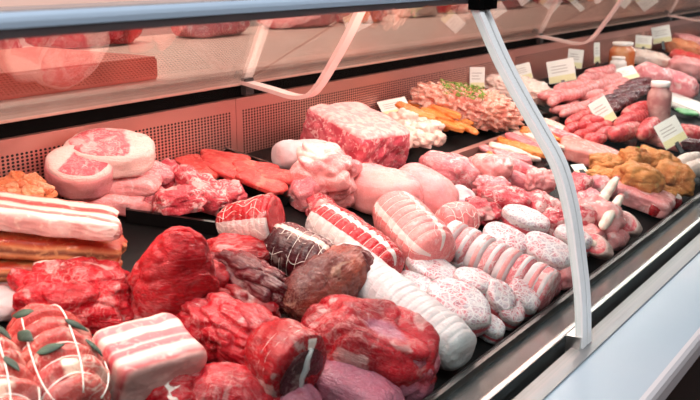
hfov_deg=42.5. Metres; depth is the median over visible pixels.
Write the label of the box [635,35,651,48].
price card
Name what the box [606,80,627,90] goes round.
sausage
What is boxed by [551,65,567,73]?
print
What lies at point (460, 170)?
piece
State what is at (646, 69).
piece
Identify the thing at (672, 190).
cutlet
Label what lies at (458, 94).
chopped herbs
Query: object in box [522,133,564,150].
strip
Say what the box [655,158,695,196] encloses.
cutlet
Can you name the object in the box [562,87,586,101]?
sausage
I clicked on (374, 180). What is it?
ham
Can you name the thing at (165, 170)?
piece
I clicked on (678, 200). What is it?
rib
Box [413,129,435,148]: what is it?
piece
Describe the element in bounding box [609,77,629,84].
sausage
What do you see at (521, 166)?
joint
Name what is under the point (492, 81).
heap
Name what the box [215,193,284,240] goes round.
netted roast
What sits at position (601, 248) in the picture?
pork shank
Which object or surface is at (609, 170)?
cutlet
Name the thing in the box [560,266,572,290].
piece
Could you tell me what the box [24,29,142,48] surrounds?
joint
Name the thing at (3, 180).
piece
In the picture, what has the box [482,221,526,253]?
crepinette
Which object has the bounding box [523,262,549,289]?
medallion
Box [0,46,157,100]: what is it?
cutting board
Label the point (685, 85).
piece
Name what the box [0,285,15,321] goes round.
fat trimming
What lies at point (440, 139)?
piece
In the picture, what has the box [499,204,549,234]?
crepinette
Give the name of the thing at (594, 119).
sausage
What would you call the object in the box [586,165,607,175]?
cutlet
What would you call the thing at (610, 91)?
sausage
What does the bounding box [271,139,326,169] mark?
roll
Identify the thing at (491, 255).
medallion
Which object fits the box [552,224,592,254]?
sausage
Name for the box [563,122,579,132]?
sausage
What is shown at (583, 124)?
sausage
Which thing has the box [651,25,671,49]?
price card
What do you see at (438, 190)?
ham
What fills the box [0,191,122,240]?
bacon slab
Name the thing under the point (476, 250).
medallion
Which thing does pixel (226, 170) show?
slice
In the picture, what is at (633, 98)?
sausage
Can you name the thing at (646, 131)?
sausage
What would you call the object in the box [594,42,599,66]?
price card
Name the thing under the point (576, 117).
sausage
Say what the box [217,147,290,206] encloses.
tray
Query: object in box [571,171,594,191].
rib
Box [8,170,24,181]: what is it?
piece
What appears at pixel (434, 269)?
crepinette
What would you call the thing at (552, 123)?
strip
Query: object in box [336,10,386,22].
joint
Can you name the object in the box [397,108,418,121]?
piece
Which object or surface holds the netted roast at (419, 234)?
on the refrigerated display case
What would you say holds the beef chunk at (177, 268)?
on the refrigerated display case
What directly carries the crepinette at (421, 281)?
on the refrigerated display case
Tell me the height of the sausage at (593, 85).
0.036 m
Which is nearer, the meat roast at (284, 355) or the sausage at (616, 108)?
the meat roast at (284, 355)
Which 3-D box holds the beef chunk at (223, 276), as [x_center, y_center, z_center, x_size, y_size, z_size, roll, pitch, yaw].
[-0.210,0.120,1.303,0.070,0.080,0.064,-3,15,-10]
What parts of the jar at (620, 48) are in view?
lid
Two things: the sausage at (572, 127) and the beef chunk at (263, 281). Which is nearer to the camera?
the beef chunk at (263, 281)
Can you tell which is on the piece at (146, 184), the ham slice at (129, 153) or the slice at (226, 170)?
the ham slice at (129, 153)
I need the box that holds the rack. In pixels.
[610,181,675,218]
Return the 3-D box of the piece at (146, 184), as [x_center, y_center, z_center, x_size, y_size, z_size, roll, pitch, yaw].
[-0.391,-0.035,1.504,0.153,0.061,0.084,-5,15,-17]
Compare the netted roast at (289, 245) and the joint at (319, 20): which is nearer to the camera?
the netted roast at (289, 245)
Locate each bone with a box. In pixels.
[595,175,620,202]
[598,193,623,229]
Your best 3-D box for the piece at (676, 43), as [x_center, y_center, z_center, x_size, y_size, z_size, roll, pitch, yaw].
[1.493,-0.676,4.037,0.190,0.098,0.130,-2,15,-9]
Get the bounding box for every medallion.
[447,220,467,239]
[451,227,481,263]
[463,233,495,267]
[477,241,509,274]
[490,247,522,281]
[505,254,536,284]
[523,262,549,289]
[534,267,560,312]
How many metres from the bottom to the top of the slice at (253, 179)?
0.035 m
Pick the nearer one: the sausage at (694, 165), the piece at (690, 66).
the sausage at (694, 165)
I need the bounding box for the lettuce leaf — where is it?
[675,108,698,116]
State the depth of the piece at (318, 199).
1.65 m
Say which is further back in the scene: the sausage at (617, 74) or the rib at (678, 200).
the sausage at (617, 74)
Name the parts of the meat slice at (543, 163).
flat strip, flat strip, flat strip, flat strip, flat strip, flat strip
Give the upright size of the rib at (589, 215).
0.076 m
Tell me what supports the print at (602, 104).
on the price card at (599, 107)
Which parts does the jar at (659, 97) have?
lid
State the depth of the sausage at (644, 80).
3.09 m
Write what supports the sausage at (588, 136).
in the tray
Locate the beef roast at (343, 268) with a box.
[282,243,373,322]
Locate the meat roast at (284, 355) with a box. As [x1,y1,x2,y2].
[244,318,326,396]
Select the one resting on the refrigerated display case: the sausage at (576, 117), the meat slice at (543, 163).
the meat slice at (543, 163)
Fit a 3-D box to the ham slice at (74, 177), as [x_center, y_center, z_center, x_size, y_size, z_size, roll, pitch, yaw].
[-0.438,-0.045,1.458,0.109,0.084,0.097,-3,15,-12]
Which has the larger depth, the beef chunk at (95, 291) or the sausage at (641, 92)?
the sausage at (641, 92)
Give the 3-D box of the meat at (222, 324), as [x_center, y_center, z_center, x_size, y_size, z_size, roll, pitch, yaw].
[-0.152,0.177,1.208,0.174,0.097,0.097,6,16,21]
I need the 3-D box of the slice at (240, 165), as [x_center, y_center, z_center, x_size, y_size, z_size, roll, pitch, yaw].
[-0.176,-0.057,1.721,0.095,0.033,0.071,-4,15,-16]
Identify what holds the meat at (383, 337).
on the refrigerated display case
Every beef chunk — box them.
[6,256,133,333]
[126,226,219,320]
[145,364,205,399]
[192,362,279,399]
[211,249,286,314]
[213,259,229,287]
[217,282,280,317]
[280,384,322,399]
[314,359,404,399]
[399,352,439,399]
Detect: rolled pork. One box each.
[0,326,39,399]
[6,303,110,399]
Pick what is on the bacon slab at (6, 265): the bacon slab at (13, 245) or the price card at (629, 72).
the bacon slab at (13, 245)
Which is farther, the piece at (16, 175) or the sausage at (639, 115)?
the sausage at (639, 115)
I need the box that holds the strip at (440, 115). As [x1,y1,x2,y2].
[420,107,454,121]
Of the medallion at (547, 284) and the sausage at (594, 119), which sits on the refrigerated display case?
the medallion at (547, 284)
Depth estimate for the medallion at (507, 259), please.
1.52 m
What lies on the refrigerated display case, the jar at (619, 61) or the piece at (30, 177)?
the jar at (619, 61)
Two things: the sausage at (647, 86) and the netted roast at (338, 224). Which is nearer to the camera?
the netted roast at (338, 224)
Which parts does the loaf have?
flat strip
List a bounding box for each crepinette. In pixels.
[401,270,431,292]
[404,257,455,280]
[426,277,490,336]
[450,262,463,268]
[453,267,492,295]
[478,314,505,344]
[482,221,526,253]
[485,279,515,315]
[497,298,524,330]
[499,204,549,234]
[509,278,539,319]
[525,231,569,271]
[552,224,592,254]
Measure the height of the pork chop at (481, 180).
0.058 m
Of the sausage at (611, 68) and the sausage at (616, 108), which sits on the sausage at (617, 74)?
the sausage at (611, 68)
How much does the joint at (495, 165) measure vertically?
0.077 m
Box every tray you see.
[126,163,247,235]
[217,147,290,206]
[606,109,640,148]
[671,92,699,117]
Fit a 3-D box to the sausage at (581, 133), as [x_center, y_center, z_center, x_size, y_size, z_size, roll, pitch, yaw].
[0.626,-0.176,2.428,0.030,0.030,0.074,14,20,42]
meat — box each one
[179,292,279,364]
[301,294,439,386]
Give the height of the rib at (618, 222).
0.085 m
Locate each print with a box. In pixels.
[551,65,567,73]
[593,104,607,115]
[660,124,676,137]
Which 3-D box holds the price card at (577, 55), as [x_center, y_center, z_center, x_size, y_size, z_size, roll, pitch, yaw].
[0.776,-0.473,3.102,0.060,0.096,0.017,0,15,1]
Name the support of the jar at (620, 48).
on the refrigerated display case
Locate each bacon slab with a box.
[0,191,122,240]
[0,231,127,261]
[0,258,122,281]
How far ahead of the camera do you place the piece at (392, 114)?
2.15 m
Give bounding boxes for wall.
[0,0,534,46]
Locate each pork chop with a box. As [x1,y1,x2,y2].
[465,196,501,225]
[471,174,511,194]
[476,183,530,209]
[524,167,555,193]
[526,190,561,212]
[542,207,564,235]
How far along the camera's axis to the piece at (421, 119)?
2.20 m
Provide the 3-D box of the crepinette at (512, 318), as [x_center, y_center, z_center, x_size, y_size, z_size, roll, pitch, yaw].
[0.256,0.181,1.456,0.046,0.057,0.060,-9,17,-31]
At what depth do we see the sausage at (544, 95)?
2.62 m
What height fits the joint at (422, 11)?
0.100 m
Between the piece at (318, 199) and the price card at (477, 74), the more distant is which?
the price card at (477, 74)
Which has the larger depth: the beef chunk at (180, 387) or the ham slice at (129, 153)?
the ham slice at (129, 153)
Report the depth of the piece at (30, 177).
1.39 m
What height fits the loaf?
0.098 m
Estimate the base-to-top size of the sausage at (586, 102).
0.030 m
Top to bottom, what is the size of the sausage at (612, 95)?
0.034 m
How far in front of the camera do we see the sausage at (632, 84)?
2.98 m
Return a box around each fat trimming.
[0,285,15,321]
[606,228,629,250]
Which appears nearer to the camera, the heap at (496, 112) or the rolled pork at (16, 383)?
the rolled pork at (16, 383)
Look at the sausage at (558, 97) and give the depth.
2.59 m
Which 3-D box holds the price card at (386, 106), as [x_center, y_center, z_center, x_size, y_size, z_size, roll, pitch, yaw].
[0.115,-0.222,2.237,0.079,0.059,0.064,-5,16,-19]
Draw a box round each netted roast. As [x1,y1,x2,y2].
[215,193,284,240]
[263,222,334,276]
[305,203,404,273]
[372,191,455,262]
[435,201,479,228]
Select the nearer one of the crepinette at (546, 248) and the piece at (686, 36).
the crepinette at (546, 248)
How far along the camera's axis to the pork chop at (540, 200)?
1.85 m
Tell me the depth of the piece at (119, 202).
1.47 m
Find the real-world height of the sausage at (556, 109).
0.030 m
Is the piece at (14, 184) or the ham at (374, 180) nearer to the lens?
the piece at (14, 184)
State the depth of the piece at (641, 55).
3.63 m
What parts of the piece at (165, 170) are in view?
pork strip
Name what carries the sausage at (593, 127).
on the refrigerated display case
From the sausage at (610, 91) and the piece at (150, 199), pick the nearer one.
the piece at (150, 199)
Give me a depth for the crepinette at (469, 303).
1.38 m
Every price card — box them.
[377,97,407,113]
[470,67,484,87]
[515,62,532,77]
[546,58,576,83]
[568,49,583,70]
[571,164,587,172]
[588,96,616,120]
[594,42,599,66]
[615,65,639,78]
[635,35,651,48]
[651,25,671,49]
[654,115,687,153]
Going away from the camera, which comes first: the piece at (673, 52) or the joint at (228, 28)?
the joint at (228, 28)
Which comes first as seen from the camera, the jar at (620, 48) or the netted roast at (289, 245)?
the netted roast at (289, 245)
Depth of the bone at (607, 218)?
1.81 m
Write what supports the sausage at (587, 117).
in the tray at (635, 143)
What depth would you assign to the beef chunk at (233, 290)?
1.27 m
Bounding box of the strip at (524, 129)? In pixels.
[520,126,559,142]
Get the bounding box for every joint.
[0,39,21,49]
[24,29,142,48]
[171,21,249,37]
[257,14,336,27]
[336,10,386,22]
[392,6,437,16]
[436,4,470,12]
[468,153,513,181]
[497,0,526,8]
[498,153,534,174]
[509,170,525,188]
[533,0,579,3]
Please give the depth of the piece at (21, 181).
1.38 m
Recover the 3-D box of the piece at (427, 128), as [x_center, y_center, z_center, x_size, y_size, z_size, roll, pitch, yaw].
[0.164,-0.164,2.100,0.057,0.041,0.049,-1,15,-3]
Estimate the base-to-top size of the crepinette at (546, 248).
0.074 m
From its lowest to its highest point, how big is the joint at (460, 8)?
0.100 m
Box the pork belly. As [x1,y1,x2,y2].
[92,313,206,399]
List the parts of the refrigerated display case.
panel, panel, flat strip, flat strip, pane, panel, pane, panel, panel, pane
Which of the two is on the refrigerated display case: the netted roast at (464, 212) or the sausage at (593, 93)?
the netted roast at (464, 212)
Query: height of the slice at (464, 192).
0.049 m
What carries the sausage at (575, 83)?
on the sausage
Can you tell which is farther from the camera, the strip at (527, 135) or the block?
the strip at (527, 135)
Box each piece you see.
[0,175,14,184]
[0,181,18,187]
[5,187,21,193]
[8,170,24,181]
[17,178,28,187]
[20,184,44,196]
[22,172,46,183]
[31,181,54,194]
[44,190,57,197]
[71,194,151,216]
[107,170,162,196]
[143,186,163,212]
[151,158,178,184]
[287,176,320,211]
[305,192,335,216]
[386,111,400,121]
[395,101,437,121]
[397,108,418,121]
[399,119,412,126]
[406,126,423,132]
[409,132,418,148]
[410,121,431,132]
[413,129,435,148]
[419,150,479,189]
[425,119,444,132]
[432,130,446,146]
[554,277,561,296]
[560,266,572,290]
[583,223,605,256]
[633,62,672,90]
[634,48,669,67]
[644,134,681,151]
[664,38,699,54]
[666,67,699,98]
[667,55,699,81]
[668,49,699,58]
[671,33,699,45]
[680,137,699,151]
[681,124,699,138]
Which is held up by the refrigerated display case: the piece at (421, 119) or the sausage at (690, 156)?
the sausage at (690, 156)
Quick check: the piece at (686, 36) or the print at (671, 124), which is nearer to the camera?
the print at (671, 124)
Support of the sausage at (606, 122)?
in the tray at (635, 143)
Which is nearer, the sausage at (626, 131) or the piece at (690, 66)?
the sausage at (626, 131)
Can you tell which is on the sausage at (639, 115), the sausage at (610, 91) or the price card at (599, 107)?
the price card at (599, 107)
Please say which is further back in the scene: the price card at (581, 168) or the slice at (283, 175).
the price card at (581, 168)
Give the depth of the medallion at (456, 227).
1.57 m
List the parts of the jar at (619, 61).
lid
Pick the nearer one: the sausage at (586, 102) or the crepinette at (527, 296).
the crepinette at (527, 296)
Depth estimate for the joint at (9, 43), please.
1.99 m
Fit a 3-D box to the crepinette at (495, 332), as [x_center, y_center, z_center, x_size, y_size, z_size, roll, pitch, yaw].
[0.218,0.200,1.410,0.040,0.045,0.057,-8,17,-29]
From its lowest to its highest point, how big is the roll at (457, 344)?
0.135 m
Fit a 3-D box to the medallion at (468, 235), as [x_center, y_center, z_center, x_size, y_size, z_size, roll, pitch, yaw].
[0.204,0.089,1.587,0.046,0.086,0.086,10,18,33]
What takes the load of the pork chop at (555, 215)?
on the refrigerated display case
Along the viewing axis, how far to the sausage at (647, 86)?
3.01 m
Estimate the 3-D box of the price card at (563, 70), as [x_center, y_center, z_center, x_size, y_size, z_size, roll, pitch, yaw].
[0.679,-0.404,2.896,0.098,0.108,0.031,3,15,10]
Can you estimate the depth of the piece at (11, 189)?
1.36 m
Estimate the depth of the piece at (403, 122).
2.11 m
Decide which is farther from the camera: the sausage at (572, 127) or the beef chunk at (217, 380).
the sausage at (572, 127)
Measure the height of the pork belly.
0.105 m
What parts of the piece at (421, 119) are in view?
orange strip, orange strip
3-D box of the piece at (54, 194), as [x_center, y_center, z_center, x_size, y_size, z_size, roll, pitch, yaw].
[-0.467,-0.007,1.387,0.036,0.019,0.025,6,16,21]
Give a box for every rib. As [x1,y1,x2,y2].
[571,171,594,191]
[577,187,600,200]
[579,194,626,235]
[579,203,599,228]
[591,174,617,198]
[648,204,659,216]
[673,194,682,208]
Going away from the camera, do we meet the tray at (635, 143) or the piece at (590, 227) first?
the piece at (590, 227)
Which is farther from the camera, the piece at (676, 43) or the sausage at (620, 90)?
the piece at (676, 43)
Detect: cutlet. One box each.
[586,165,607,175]
[588,152,624,168]
[605,168,613,178]
[611,160,665,192]
[618,146,651,164]
[640,144,681,167]
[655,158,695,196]
[663,185,679,195]
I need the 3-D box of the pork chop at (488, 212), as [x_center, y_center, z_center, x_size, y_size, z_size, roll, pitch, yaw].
[0.263,0.022,1.800,0.085,0.056,0.064,6,16,22]
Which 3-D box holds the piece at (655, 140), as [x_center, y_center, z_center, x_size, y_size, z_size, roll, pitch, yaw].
[0.907,-0.175,2.639,0.129,0.054,0.073,4,15,16]
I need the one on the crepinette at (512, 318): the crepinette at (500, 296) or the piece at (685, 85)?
the crepinette at (500, 296)
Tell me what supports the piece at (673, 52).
on the refrigerated display case
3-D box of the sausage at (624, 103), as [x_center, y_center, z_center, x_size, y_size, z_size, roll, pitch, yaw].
[0.817,-0.292,2.768,0.032,0.033,0.201,12,19,39]
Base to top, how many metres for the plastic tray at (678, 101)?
0.071 m
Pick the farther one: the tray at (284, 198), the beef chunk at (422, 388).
the tray at (284, 198)
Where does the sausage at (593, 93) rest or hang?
in the tray at (635, 143)
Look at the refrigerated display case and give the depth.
1.65 m
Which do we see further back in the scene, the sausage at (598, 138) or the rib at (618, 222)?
the sausage at (598, 138)
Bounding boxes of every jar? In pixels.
[608,41,634,66]
[610,56,626,68]
[647,80,671,121]
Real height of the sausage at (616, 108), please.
0.032 m
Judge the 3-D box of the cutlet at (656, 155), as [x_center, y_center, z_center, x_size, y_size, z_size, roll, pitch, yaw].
[0.799,-0.104,2.352,0.118,0.077,0.089,-6,16,-22]
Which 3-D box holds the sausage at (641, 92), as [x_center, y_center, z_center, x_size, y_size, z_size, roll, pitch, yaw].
[0.923,-0.343,2.936,0.034,0.035,0.226,12,19,38]
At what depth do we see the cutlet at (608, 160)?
2.21 m
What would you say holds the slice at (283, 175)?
in the tray at (284, 198)
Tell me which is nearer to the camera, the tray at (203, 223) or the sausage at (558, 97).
the tray at (203, 223)
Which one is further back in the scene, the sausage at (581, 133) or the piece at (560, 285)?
the sausage at (581, 133)
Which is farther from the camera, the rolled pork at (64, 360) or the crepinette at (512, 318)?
the crepinette at (512, 318)
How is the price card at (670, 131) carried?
on the refrigerated display case
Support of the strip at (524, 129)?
on the strip
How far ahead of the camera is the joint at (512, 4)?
4.13 m
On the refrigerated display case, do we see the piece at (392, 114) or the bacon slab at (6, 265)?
the bacon slab at (6, 265)
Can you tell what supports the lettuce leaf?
on the refrigerated display case
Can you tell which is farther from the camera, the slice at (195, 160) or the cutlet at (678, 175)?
the cutlet at (678, 175)
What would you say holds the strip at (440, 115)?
on the strip
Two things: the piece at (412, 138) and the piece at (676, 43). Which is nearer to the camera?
the piece at (412, 138)
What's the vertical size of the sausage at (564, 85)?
0.036 m
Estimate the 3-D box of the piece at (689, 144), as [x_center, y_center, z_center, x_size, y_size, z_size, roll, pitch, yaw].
[1.004,-0.163,2.664,0.123,0.051,0.062,-4,15,-14]
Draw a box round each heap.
[409,80,524,131]
[485,74,553,105]
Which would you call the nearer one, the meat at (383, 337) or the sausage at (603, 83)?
the meat at (383, 337)
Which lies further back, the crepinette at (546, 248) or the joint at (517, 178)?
the joint at (517, 178)
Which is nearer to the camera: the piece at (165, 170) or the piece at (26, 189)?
the piece at (26, 189)
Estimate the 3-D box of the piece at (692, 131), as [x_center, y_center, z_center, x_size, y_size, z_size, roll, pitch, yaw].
[1.068,-0.211,2.796,0.109,0.051,0.072,-8,17,-27]
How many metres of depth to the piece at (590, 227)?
1.78 m
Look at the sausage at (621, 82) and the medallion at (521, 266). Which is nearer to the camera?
the medallion at (521, 266)
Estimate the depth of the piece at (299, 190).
1.66 m
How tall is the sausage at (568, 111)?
0.030 m
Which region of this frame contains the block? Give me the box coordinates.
[300,101,409,168]
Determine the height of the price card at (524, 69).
0.085 m
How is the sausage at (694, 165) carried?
on the refrigerated display case
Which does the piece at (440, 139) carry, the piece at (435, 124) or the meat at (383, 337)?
the piece at (435, 124)
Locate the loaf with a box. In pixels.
[548,126,618,166]
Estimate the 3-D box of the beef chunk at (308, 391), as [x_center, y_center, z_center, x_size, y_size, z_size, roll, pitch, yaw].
[-0.076,0.249,1.126,0.088,0.060,0.065,5,16,18]
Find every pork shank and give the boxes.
[588,232,613,259]
[623,211,642,237]
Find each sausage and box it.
[537,89,565,100]
[547,90,564,106]
[549,100,578,113]
[553,82,572,89]
[559,105,587,117]
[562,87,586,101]
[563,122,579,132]
[565,113,582,125]
[568,78,591,87]
[572,100,594,106]
[574,129,589,138]
[577,71,606,80]
[578,82,598,91]
[578,110,590,116]
[579,89,603,100]
[579,121,591,129]
[580,114,595,121]
[583,132,598,139]
[584,64,615,74]
[586,122,602,132]
[588,79,612,88]
[589,134,606,143]
[591,116,604,122]
[593,87,617,99]
[596,126,610,135]
[598,92,621,98]
[600,120,612,126]
[603,72,621,78]
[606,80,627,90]
[607,121,640,142]
[608,99,630,108]
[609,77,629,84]
[610,104,621,112]
[613,87,630,92]
[613,94,638,103]
[613,109,648,125]
[617,82,642,87]
[621,101,647,114]
[622,88,647,97]
[625,77,651,83]
[631,83,650,91]
[636,117,660,141]
[677,152,699,163]
[685,159,699,177]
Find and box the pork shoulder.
[288,141,362,207]
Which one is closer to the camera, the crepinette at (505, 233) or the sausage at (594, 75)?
the crepinette at (505, 233)
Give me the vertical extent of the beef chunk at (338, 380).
0.070 m
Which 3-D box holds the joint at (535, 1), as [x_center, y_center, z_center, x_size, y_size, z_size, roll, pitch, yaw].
[1.097,-1.085,4.734,0.334,0.100,0.168,-14,20,-42]
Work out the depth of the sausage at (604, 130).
2.46 m
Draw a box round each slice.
[44,145,113,200]
[63,128,155,178]
[174,154,219,178]
[200,149,250,163]
[208,161,241,183]
[232,160,279,172]
[235,169,287,195]
[257,167,293,184]
[455,185,475,201]
[488,129,548,167]
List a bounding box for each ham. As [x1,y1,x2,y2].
[351,163,422,214]
[399,163,458,213]
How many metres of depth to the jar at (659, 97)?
2.76 m
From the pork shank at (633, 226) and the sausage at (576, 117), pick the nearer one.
the pork shank at (633, 226)
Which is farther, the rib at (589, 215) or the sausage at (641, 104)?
the sausage at (641, 104)
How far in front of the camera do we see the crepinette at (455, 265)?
1.56 m
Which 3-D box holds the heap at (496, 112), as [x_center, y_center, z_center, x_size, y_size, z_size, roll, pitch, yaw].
[0.307,-0.244,2.343,0.321,0.136,0.132,-2,15,-9]
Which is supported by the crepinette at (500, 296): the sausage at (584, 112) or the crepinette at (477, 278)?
the crepinette at (477, 278)
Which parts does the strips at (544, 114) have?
orange strip, orange strip, orange strip, orange strip, orange strip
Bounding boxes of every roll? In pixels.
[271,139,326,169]
[338,242,476,370]
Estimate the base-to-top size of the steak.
0.063 m
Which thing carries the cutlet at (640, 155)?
in the tray
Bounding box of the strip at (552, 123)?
[544,118,573,133]
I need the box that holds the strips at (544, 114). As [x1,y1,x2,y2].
[407,100,547,136]
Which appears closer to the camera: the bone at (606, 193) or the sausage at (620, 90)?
the bone at (606, 193)
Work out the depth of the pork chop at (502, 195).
1.83 m
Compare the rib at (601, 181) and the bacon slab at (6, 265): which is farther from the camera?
the rib at (601, 181)
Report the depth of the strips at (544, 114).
2.24 m
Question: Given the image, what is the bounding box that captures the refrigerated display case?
[0,0,699,399]
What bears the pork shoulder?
on the refrigerated display case
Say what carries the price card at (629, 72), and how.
on the sausage at (621, 82)
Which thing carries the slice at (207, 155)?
on the slice at (240, 165)
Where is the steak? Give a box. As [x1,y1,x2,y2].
[206,233,269,263]
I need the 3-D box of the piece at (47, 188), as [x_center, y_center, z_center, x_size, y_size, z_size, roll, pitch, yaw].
[-0.474,-0.019,1.384,0.036,0.019,0.026,1,15,4]
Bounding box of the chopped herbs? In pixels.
[440,79,487,100]
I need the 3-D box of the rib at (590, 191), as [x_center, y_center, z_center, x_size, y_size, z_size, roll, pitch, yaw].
[0.513,0.011,1.945,0.066,0.071,0.096,12,19,39]
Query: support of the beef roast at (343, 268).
on the refrigerated display case
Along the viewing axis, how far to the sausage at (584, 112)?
2.58 m
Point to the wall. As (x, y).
(3, 3)
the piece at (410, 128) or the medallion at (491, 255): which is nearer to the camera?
the medallion at (491, 255)

